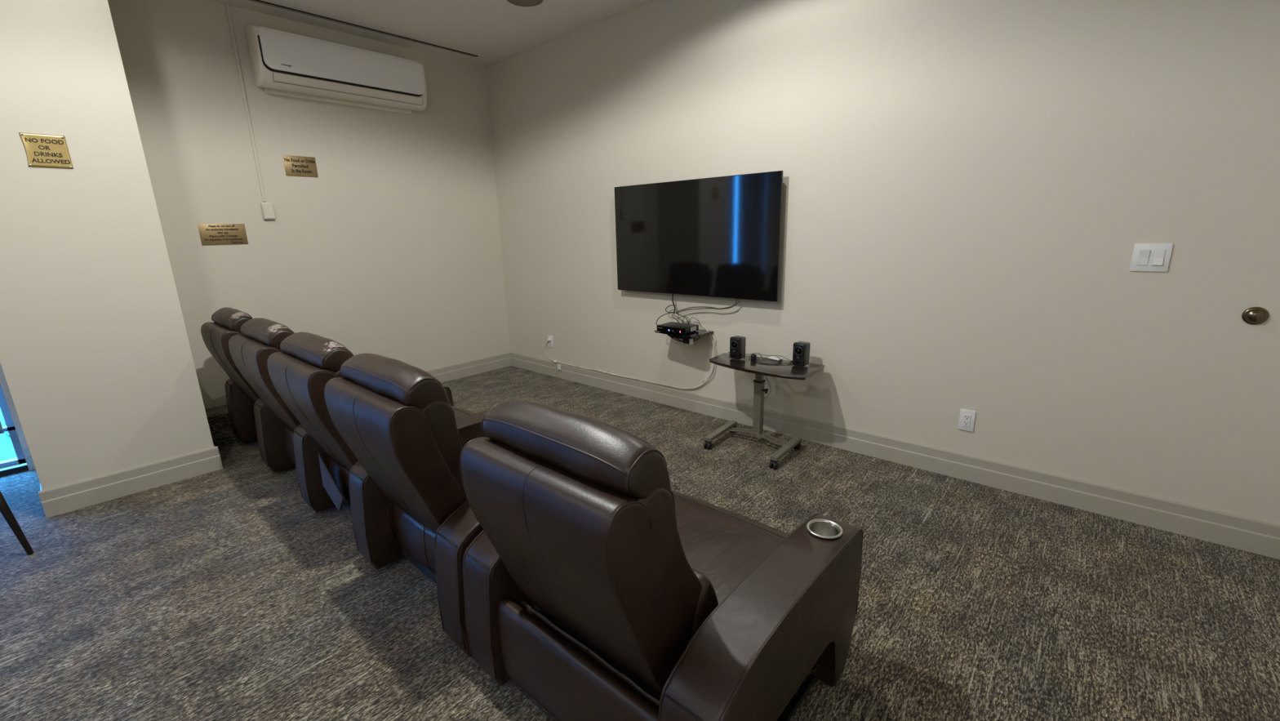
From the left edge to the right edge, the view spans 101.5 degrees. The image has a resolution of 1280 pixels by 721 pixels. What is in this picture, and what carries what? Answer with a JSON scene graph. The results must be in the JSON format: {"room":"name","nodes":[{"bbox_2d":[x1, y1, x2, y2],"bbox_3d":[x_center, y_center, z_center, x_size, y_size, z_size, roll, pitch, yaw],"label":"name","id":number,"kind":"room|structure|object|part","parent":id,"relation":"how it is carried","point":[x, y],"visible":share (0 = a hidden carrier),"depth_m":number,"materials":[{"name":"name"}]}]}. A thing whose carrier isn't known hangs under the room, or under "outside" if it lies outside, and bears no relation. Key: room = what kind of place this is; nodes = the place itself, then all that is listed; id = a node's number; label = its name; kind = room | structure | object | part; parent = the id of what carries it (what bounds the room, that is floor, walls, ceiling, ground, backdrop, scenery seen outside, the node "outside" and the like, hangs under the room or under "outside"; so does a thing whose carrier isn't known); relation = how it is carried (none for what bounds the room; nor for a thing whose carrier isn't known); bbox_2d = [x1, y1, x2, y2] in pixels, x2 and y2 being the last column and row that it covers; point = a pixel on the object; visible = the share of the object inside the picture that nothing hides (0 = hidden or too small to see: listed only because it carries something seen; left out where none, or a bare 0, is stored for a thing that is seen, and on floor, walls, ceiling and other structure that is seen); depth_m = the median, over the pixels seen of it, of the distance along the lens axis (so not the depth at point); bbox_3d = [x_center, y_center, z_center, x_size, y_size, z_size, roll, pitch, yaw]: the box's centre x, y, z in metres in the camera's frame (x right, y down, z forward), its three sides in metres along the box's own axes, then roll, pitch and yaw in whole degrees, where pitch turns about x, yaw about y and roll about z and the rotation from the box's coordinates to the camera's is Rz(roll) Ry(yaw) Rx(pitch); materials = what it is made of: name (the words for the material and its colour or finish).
{"room":"home theater room","nodes":[
{"label":"home theater room","id":0,"kind":"room"},
{"bbox_2d":[0,362,28,476],"bbox_3d":[-5.000,-0.440,1.955,0.152,2.948,3.200,11,18,40],"label":"wall window","id":1,"kind":"structure","parent":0,"point":[3,382],"depth_m":3.28,"materials":[{"name":"paint"}]},
{"bbox_2d":[0,421,4,433],"bbox_3d":[-4.577,-0.553,2.377,0.044,2.422,1.685,11,18,40],"label":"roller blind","id":2,"kind":"object","parent":1,"relation":"attached to","point":[2,431],"visible":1,"depth_m":3.27,"materials":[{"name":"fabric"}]},
{"bbox_2d":[22,447,35,470],"bbox_3d":[-3.894,0.624,3.363,0.017,0.148,0.080,11,18,40],"label":"baseboard","id":3,"kind":"structure","parent":1,"relation":"attached to","point":[26,451],"depth_m":3.34,"materials":[{"name":"paint"}]},
{"bbox_2d":[0,0,213,489],"bbox_3d":[-3.303,-0.744,3.003,0.980,2.948,0.720,11,18,40],"label":"wall pillar","id":4,"kind":"structure","parent":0,"point":[96,360],"depth_m":2.73,"materials":[{"name":"paint"}]},
{"bbox_2d":[18,132,73,168],"bbox_3d":[-2.941,-1.038,2.590,0.010,0.156,0.152,11,18,40],"label":"sign","id":5,"kind":"object","parent":4,"relation":"attached to","point":[42,150],"visible":1,"depth_m":2.59,"materials":[{"name":"gold metal"}]},
{"bbox_2d":[37,445,222,517],"bbox_3d":[-2.895,0.684,3.021,0.017,0.148,0.754,11,18,40],"label":"baseboard","id":6,"kind":"structure","parent":4,"relation":"attached to","point":[56,500],"depth_m":2.98,"materials":[{"name":"paint"}]},
{"bbox_2d":[107,0,510,408],"bbox_3d":[-2.388,-1.113,4.388,0.100,2.948,2.760,11,18,40],"label":"wall","id":7,"kind":"structure","parent":0,"point":[393,251],"depth_m":4.12,"materials":[{"name":"paint"}]},
{"bbox_2d":[197,223,248,245],"bbox_3d":[-2.950,-0.893,3.702,0.004,0.144,0.267,11,18,40],"label":"sign","id":8,"kind":"object","parent":7,"relation":"attached to","point":[210,233],"visible":1,"depth_m":3.70,"materials":[{"name":"gold metal"}]},
{"bbox_2d":[225,4,266,201],"bbox_3d":[-2.782,-1.791,3.693,0.012,1.278,0.018,11,18,40],"label":"cable conduit","id":9,"kind":"object","parent":7,"relation":"attached to","point":[227,6],"visible":1,"depth_m":3.68,"materials":[{"name":"paint"}]},
{"bbox_2d":[260,203,275,219],"bbox_3d":[-2.749,-1.103,3.864,0.038,0.116,0.072,11,18,40],"label":"junction box","id":10,"kind":"object","parent":7,"relation":"attached to","point":[268,211],"visible":1,"depth_m":3.85,"materials":[{"name":"beige plastic"}]},
{"bbox_2d":[282,155,318,177],"bbox_3d":[-2.591,-1.481,3.991,0.004,0.148,0.218,11,18,40],"label":"sign","id":11,"kind":"object","parent":7,"relation":"attached to","point":[295,166],"visible":1,"depth_m":3.99,"materials":[{"name":"gold metal"}]},
{"bbox_2d":[245,24,426,114],"bbox_3d":[-2.267,-2.215,4.046,0.208,0.405,1.200,11,18,40],"label":"air conditioner","id":12,"kind":"object","parent":7,"relation":"attached to","point":[285,64],"visible":1,"depth_m":3.92,"materials":[{"name":"white plastic"}]},
{"bbox_3d":[-2.343,-2.050,4.147,0.012,0.040,1.080,11,18,40],"label":"mounting plate","id":13,"kind":"part","parent":12,"relation":"part of","materials":[{"name":"white plastic"}]},
{"bbox_2d":[425,351,511,382],"bbox_3d":[-2.059,0.178,4.965,0.017,0.148,2.000,11,18,40],"label":"baseboard","id":14,"kind":"structure","parent":7,"relation":"attached to","point":[451,372],"depth_m":5.33,"materials":[{"name":"paint"}]},
{"bbox_2d":[208,0,654,66],"bbox_3d":[-1.704,-1.834,0.917,6.200,0.100,6.800,11,18,40],"label":"ceiling","id":15,"kind":"structure","parent":0,"point":[495,31],"depth_m":3.87,"materials":[{"name":"paint"}]},
{"bbox_2d":[248,0,478,57],"bbox_3d":[-2.301,-2.480,3.781,0.036,0.007,2.535,11,18,40],"label":"ceiling vent","id":16,"kind":"object","parent":15,"relation":"in","point":[255,1],"visible":1,"depth_m":3.94,"materials":[{"name":"paint"}]},
{"bbox_2d":[506,0,542,6],"bbox_3d":[-0.784,-2.458,3.553,0.250,0.012,0.250,11,18,40],"label":"ceiling speaker","id":17,"kind":"object","parent":15,"relation":"attached to","point":[517,2],"visible":1,"depth_m":3.60},
{"bbox_2d":[0,365,1279,720],"bbox_3d":[-1.601,1.128,1.630,6.120,0.100,6.800,11,18,40],"label":"floor","id":18,"kind":"structure","parent":0,"point":[222,594],"depth_m":2.02,"materials":[{"name":"carpet"}]},
{"bbox_2d":[0,490,33,555],"bbox_3d":[-3.121,0.573,2.021,0.589,0.861,0.640,-2,14,-3],"label":"chair","id":19,"kind":"object","parent":18,"relation":"on","point":[5,509],"visible":1,"depth_m":2.38,"materials":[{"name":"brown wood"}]},
{"bbox_2d":[204,404,239,446],"bbox_3d":[-2.828,0.413,3.942,0.250,0.225,0.790,11,18,40],"label":"plinth","id":20,"kind":"object","parent":18,"relation":"on","point":[218,419],"visible":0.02,"depth_m":3.66,"materials":[{"name":"carpet"}]},
{"bbox_2d":[200,306,259,443],"bbox_3d":[-2.357,0.072,3.627,0.726,0.960,0.906,11,18,40],"label":"recliner","id":21,"kind":"object","parent":18,"relation":"on","point":[241,397],"visible":0.33,"depth_m":3.29,"materials":[{"name":"leather"}]},
{"bbox_3d":[-2.490,0.106,3.366,0.562,0.698,0.339,11,18,40],"label":"backrest","id":22,"kind":"part","parent":21,"relation":"part of","materials":[{"name":"leather"}]},
{"bbox_3d":[-2.550,0.245,3.892,0.143,0.506,0.833,11,18,40],"label":"armrest","id":23,"kind":"part","parent":21,"relation":"part of","materials":[{"name":"leather"}]},
{"bbox_2d":[228,317,300,472],"bbox_3d":[-1.810,0.177,3.155,0.726,0.960,0.904,11,18,40],"label":"recliner","id":24,"kind":"object","parent":18,"relation":"on","point":[250,351],"visible":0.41,"depth_m":2.80,"materials":[{"name":"leather"}]},
{"bbox_3d":[-1.943,0.210,2.895,0.562,0.698,0.339,11,18,40],"label":"backrest","id":25,"kind":"part","parent":24,"relation":"part of","materials":[{"name":"leather"}]},
{"bbox_3d":[-2.003,0.349,3.421,0.143,0.506,0.833,11,18,40],"label":"armrest","id":26,"kind":"part","parent":24,"relation":"part of","materials":[{"name":"leather"}]},
{"bbox_2d":[266,331,473,512],"bbox_3d":[-1.262,0.281,2.684,0.726,0.960,0.904,11,18,40],"label":"recliner","id":27,"kind":"object","parent":18,"relation":"on","point":[300,374],"visible":0.39,"depth_m":2.32,"materials":[{"name":"leather"}]},
{"bbox_3d":[-1.395,0.314,2.424,0.562,0.698,0.338,11,18,40],"label":"backrest","id":28,"kind":"part","parent":27,"relation":"part of","materials":[{"name":"leather"}]},
{"bbox_2d":[334,369,342,377],"bbox_3d":[-1.359,0.228,2.446,0.556,0.553,0.305,11,18,40],"label":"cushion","id":29,"kind":"object","parent":27,"relation":"on","point":[337,372],"depth_m":2.13,"materials":[{"name":"leather"}]},
{"bbox_3d":[-1.455,0.453,2.950,0.143,0.506,0.833,11,18,40],"label":"armrest","id":30,"kind":"part","parent":27,"relation":"part of","materials":[{"name":"leather"}]},
{"bbox_3d":[-1.117,0.414,2.769,0.575,0.177,0.640,11,18,40],"label":"seat","id":31,"kind":"part","parent":27,"relation":"part of","materials":[{"name":"leather"}]},
{"bbox_2d":[324,353,488,657],"bbox_3d":[-0.659,0.395,2.166,0.873,0.960,0.906,11,18,40],"label":"recliner","id":32,"kind":"object","parent":18,"relation":"on","point":[408,499],"visible":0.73,"depth_m":1.75,"materials":[{"name":"leather"}]},
{"bbox_3d":[-1.024,0.667,2.148,0.036,0.136,0.011,11,18,40],"label":"release lever","id":33,"kind":"part","parent":32,"relation":"part of","materials":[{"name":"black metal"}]},
{"bbox_3d":[-0.847,0.418,1.952,0.562,0.697,0.339,11,18,40],"label":"backrest","id":34,"kind":"part","parent":32,"relation":"part of","materials":[{"name":"leather"}]},
{"bbox_3d":[-0.619,0.726,2.285,0.579,0.225,0.615,11,18,40],"label":"frame","id":35,"kind":"part","parent":32,"relation":"part of","materials":[{"name":"brown leather"}]},
{"bbox_3d":[-0.907,0.557,2.479,0.143,0.506,0.833,11,18,40],"label":"armrest","id":36,"kind":"part","parent":32,"relation":"part of","materials":[{"name":"leather"}]},
{"bbox_2d":[421,401,466,497],"bbox_3d":[-0.810,0.331,1.976,0.556,0.552,0.308,11,18,40],"label":"cushion","id":37,"kind":"object","parent":32,"relation":"on","point":[442,445],"depth_m":1.72,"materials":[{"name":"leather"}]},
{"bbox_3d":[-0.359,0.661,2.007,0.143,0.506,0.833,11,18,40],"label":"armrest","id":38,"kind":"part","parent":32,"relation":"part of","materials":[{"name":"leather"}]},
{"bbox_2d":[459,400,862,720],"bbox_3d":[0.042,0.524,1.563,0.926,0.968,0.908,11,18,40],"label":"recliner","id":39,"kind":"object","parent":18,"relation":"on","point":[603,590],"visible":1,"depth_m":1.24,"materials":[{"name":"leather"}]},
{"bbox_3d":[-0.227,0.686,1.893,0.143,0.506,0.833,11,18,40],"label":"armrest","id":40,"kind":"part","parent":39,"relation":"part of","materials":[{"name":"leather"}]},
{"bbox_3d":[-0.141,0.552,1.344,0.534,0.697,0.339,11,18,40],"label":"backrest","id":41,"kind":"part","parent":39,"relation":"part of","materials":[{"name":"leather"}]},
{"bbox_3d":[-0.168,0.891,1.400,0.636,0.285,0.069,11,18,40],"label":"panel","id":42,"kind":"part","parent":39,"relation":"part of","materials":[{"name":"leather"}]},
{"bbox_3d":[0.081,0.859,1.683,0.632,0.225,0.615,11,18,40],"label":"frame","id":43,"kind":"part","parent":39,"relation":"part of","materials":[{"name":"brown leather"}]},
{"bbox_2d":[633,488,702,643],"bbox_3d":[-0.104,0.467,1.369,0.528,0.551,0.307,11,18,40],"label":"cushion","id":44,"kind":"object","parent":39,"relation":"on","point":[668,592],"depth_m":1.13,"materials":[{"name":"leather"}]},
{"bbox_2d":[690,568,718,639],"bbox_3d":[-0.033,0.598,1.480,0.548,0.214,0.154,11,18,40],"label":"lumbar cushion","id":45,"kind":"object","parent":39,"relation":"on","point":[704,600],"depth_m":1.27,"materials":[{"name":"leather"}]},
{"bbox_3d":[0.133,0.651,1.696,0.628,0.177,0.644,11,18,40],"label":"seat","id":46,"kind":"part","parent":39,"relation":"part of","materials":[{"name":"leather"}]},
{"bbox_3d":[0.361,0.798,1.388,0.143,0.506,0.833,11,18,40],"label":"armrest","id":47,"kind":"part","parent":39,"relation":"part of","materials":[{"name":"leather"}]},
{"bbox_2d":[703,352,824,469],"bbox_3d":[0.751,0.296,3.384,0.712,0.550,0.505,11,18,40],"label":"table","id":48,"kind":"object","parent":18,"relation":"on","point":[787,371],"visible":1,"depth_m":3.36,"materials":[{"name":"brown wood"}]},
{"bbox_2d":[729,335,746,359],"bbox_3d":[0.650,-0.087,3.487,0.088,0.145,0.080,-15,19,-43],"label":"speaker","id":49,"kind":"object","parent":48,"relation":"on","point":[737,343],"visible":1,"depth_m":3.46},
{"bbox_2d":[751,353,756,359],"bbox_3d":[0.752,-0.025,3.457,0.038,0.036,0.038,11,18,40],"label":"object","id":50,"kind":"object","parent":48,"relation":"on","point":[753,356],"visible":1,"depth_m":3.44,"materials":[{"name":"black plastic"}]},
{"bbox_2d":[748,352,770,399],"bbox_3d":[0.829,0.128,3.628,0.142,0.358,0.081,11,18,40],"label":"cable","id":51,"kind":"object","parent":48,"relation":"hanging from","point":[753,353],"visible":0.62,"depth_m":3.63,"materials":[{"name":"black plastic"}]},
{"bbox_2d":[745,353,792,360],"bbox_3d":[0.894,-0.027,3.478,0.403,0.025,0.098,7,16,31],"label":"cable","id":52,"kind":"object","parent":48,"relation":"on","point":[745,353],"visible":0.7,"depth_m":3.50,"materials":[{"name":"black plastic"}]},
{"bbox_2d":[754,359,791,364],"bbox_3d":[0.871,0.009,3.352,0.279,0.014,0.082,5,15,24],"label":"cable","id":53,"kind":"object","parent":48,"relation":"on","point":[755,359],"visible":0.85,"depth_m":3.33,"materials":[{"name":"black plastic"}]},
{"bbox_2d":[768,355,782,360],"bbox_3d":[0.896,-0.014,3.452,0.044,0.012,0.084,-12,18,-37],"label":"adapter","id":54,"kind":"object","parent":48,"relation":"on","point":[771,357],"visible":0.99,"depth_m":3.44,"materials":[{"name":"plastic"}]},
{"bbox_2d":[792,341,810,366],"bbox_3d":[1.009,-0.042,3.272,0.088,0.145,0.080,-15,19,-43],"label":"speaker","id":55,"kind":"object","parent":48,"relation":"on","point":[801,351],"visible":1,"depth_m":3.24},
{"bbox_2d":[668,335,700,344],"bbox_3d":[0.317,-0.173,3.889,0.279,0.076,0.107,11,18,40],"label":"power strip","id":56,"kind":"object","parent":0,"point":[686,340],"visible":0.66,"depth_m":3.83,"materials":[{"name":"black plastic"}]},
{"bbox_2d":[485,0,1279,524],"bbox_3d":[0.695,-0.989,3.584,5.800,2.948,0.100,11,18,40],"label":"wall","id":57,"kind":"structure","parent":0,"point":[971,188],"depth_m":2.72,"materials":[{"name":"paint"}]},
{"bbox_2d":[547,335,553,347],"bbox_3d":[-0.883,-0.186,5.166,0.073,0.120,0.010,11,18,40],"label":"power outlet","id":58,"kind":"object","parent":57,"relation":"attached to","point":[550,343],"visible":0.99,"depth_m":5.16,"materials":[{"name":"white plastic"}]},
{"bbox_2d":[552,360,560,369],"bbox_3d":[-0.814,0.043,5.149,0.026,0.082,0.120,-14,19,-42],"label":"adapter","id":59,"kind":"object","parent":57,"relation":"attached to","point":[553,361],"visible":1,"depth_m":5.12,"materials":[{"name":"white plastic"}]},
{"bbox_2d":[545,333,715,389],"bbox_3d":[-0.196,-0.103,4.556,2.016,0.501,0.007,11,18,40],"label":"cable","id":60,"kind":"object","parent":57,"relation":"attached to","point":[707,334],"visible":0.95,"depth_m":4.40,"materials":[{"name":"plastic"}]},
{"bbox_2d":[653,328,713,337],"bbox_3d":[0.309,-0.200,3.882,0.380,0.032,0.290,11,18,40],"label":"wall shelf","id":61,"kind":"object","parent":57,"relation":"attached to","point":[700,332],"visible":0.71,"depth_m":3.79,"materials":[{"name":"black metal"}]},
{"bbox_2d":[591,333,716,389],"bbox_3d":[0.060,-0.052,4.326,1.356,0.493,0.006,11,18,40],"label":"cable","id":62,"kind":"object","parent":61,"relation":"hanging from","point":[711,333],"visible":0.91,"depth_m":4.18,"materials":[{"name":"white plastic"}]},
{"bbox_2d":[657,321,698,334],"bbox_3d":[0.281,-0.240,3.878,0.252,0.049,0.187,9,18,36],"label":"box","id":63,"kind":"object","parent":61,"relation":"on","point":[671,326],"visible":1,"depth_m":3.83,"materials":[{"name":"black plastic"}]},
{"bbox_2d":[614,170,782,302],"bbox_3d":[0.367,-0.881,3.789,1.432,0.808,0.078,11,18,40],"label":"television","id":64,"kind":"object","parent":57,"relation":"attached to","point":[713,237],"visible":1,"depth_m":3.67,"materials":[{"name":"black glass"}]},
{"bbox_2d":[671,293,675,313],"bbox_3d":[0.255,-0.440,3.987,0.022,0.164,0.054,-5,14,-13],"label":"cable","id":65,"kind":"object","parent":64,"relation":"hanging from","point":[673,294],"visible":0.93,"depth_m":3.98,"materials":[{"name":"black plastic"}]},
{"bbox_2d":[675,298,737,312],"bbox_3d":[0.472,-0.400,3.803,0.536,0.152,0.006,11,18,40],"label":"cable","id":66,"kind":"object","parent":64,"relation":"hanging from","point":[736,299],"visible":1,"depth_m":3.80,"materials":[{"name":"black plastic"}]},
{"bbox_2d":[676,298,740,313],"bbox_3d":[0.485,-0.397,3.805,0.558,0.158,0.005,11,18,40],"label":"cable","id":67,"kind":"object","parent":64,"relation":"hanging from","point":[740,299],"visible":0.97,"depth_m":3.81,"materials":[{"name":"black plastic"}]},
{"bbox_2d":[510,351,1279,559],"bbox_3d":[0.691,0.380,3.881,5.600,0.148,0.017,11,18,40],"label":"baseboard","id":68,"kind":"structure","parent":57,"relation":"attached to","point":[1262,537],"depth_m":2.85,"materials":[{"name":"paint"}]},
{"bbox_2d":[958,408,976,431],"bbox_3d":[1.793,0.328,2.866,0.073,0.120,0.010,11,18,40],"label":"power outlet","id":69,"kind":"object","parent":57,"relation":"attached to","point":[966,418],"visible":1,"depth_m":2.86,"materials":[{"name":"white plastic"}]},
{"bbox_2d":[962,413,970,426],"bbox_3d":[1.791,0.329,2.864,0.033,0.068,0.004,11,18,40],"label":"receptacle","id":70,"kind":"object","parent":69,"relation":"attached to","point":[966,417],"depth_m":2.86,"materials":[{"name":"white plastic"}]},
{"bbox_2d":[1129,243,1173,271],"bbox_3d":[2.216,-0.446,2.266,0.120,0.120,0.014,11,18,40],"label":"light switch","id":71,"kind":"object","parent":57,"relation":"attached to","point":[1146,257],"visible":1,"depth_m":2.26,"materials":[{"name":"white plastic"}]},
{"bbox_3d":[2.199,-0.449,2.281,0.035,0.069,0.002,11,18,40],"label":"rocker frame","id":72,"kind":"part","parent":71,"relation":"part of","materials":[{"name":"beige plastic"}]},
{"bbox_3d":[2.234,-0.443,2.251,0.035,0.069,0.002,11,18,40],"label":"rocker frame","id":73,"kind":"part","parent":71,"relation":"part of","materials":[{"name":"beige plastic"}]},
{"bbox_2d":[1241,306,1269,324],"bbox_3d":[2.472,-0.178,2.098,0.072,0.072,0.025,11,18,40],"label":"bumper cover","id":74,"kind":"object","parent":57,"relation":"attached to","point":[1253,315],"visible":1,"depth_m":2.10,"materials":[{"name":"brown metal"}]},
{"bbox_3d":[2.470,-0.177,2.096,0.052,0.052,0.018,11,18,40],"label":"knob","id":75,"kind":"part","parent":74,"relation":"part of","materials":[{"name":"brown metal"}]},
{"label":"outside","id":76,"kind":"structure","parent":0,"visible":0},
{"bbox_2d":[0,408,17,461],"bbox_3d":[-7.444,0.708,3.808,5.580,0.060,9.000,11,18,40],"label":"ground","id":77,"kind":"structure","parent":76,"point":[7,451],"depth_m":3.75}
]}

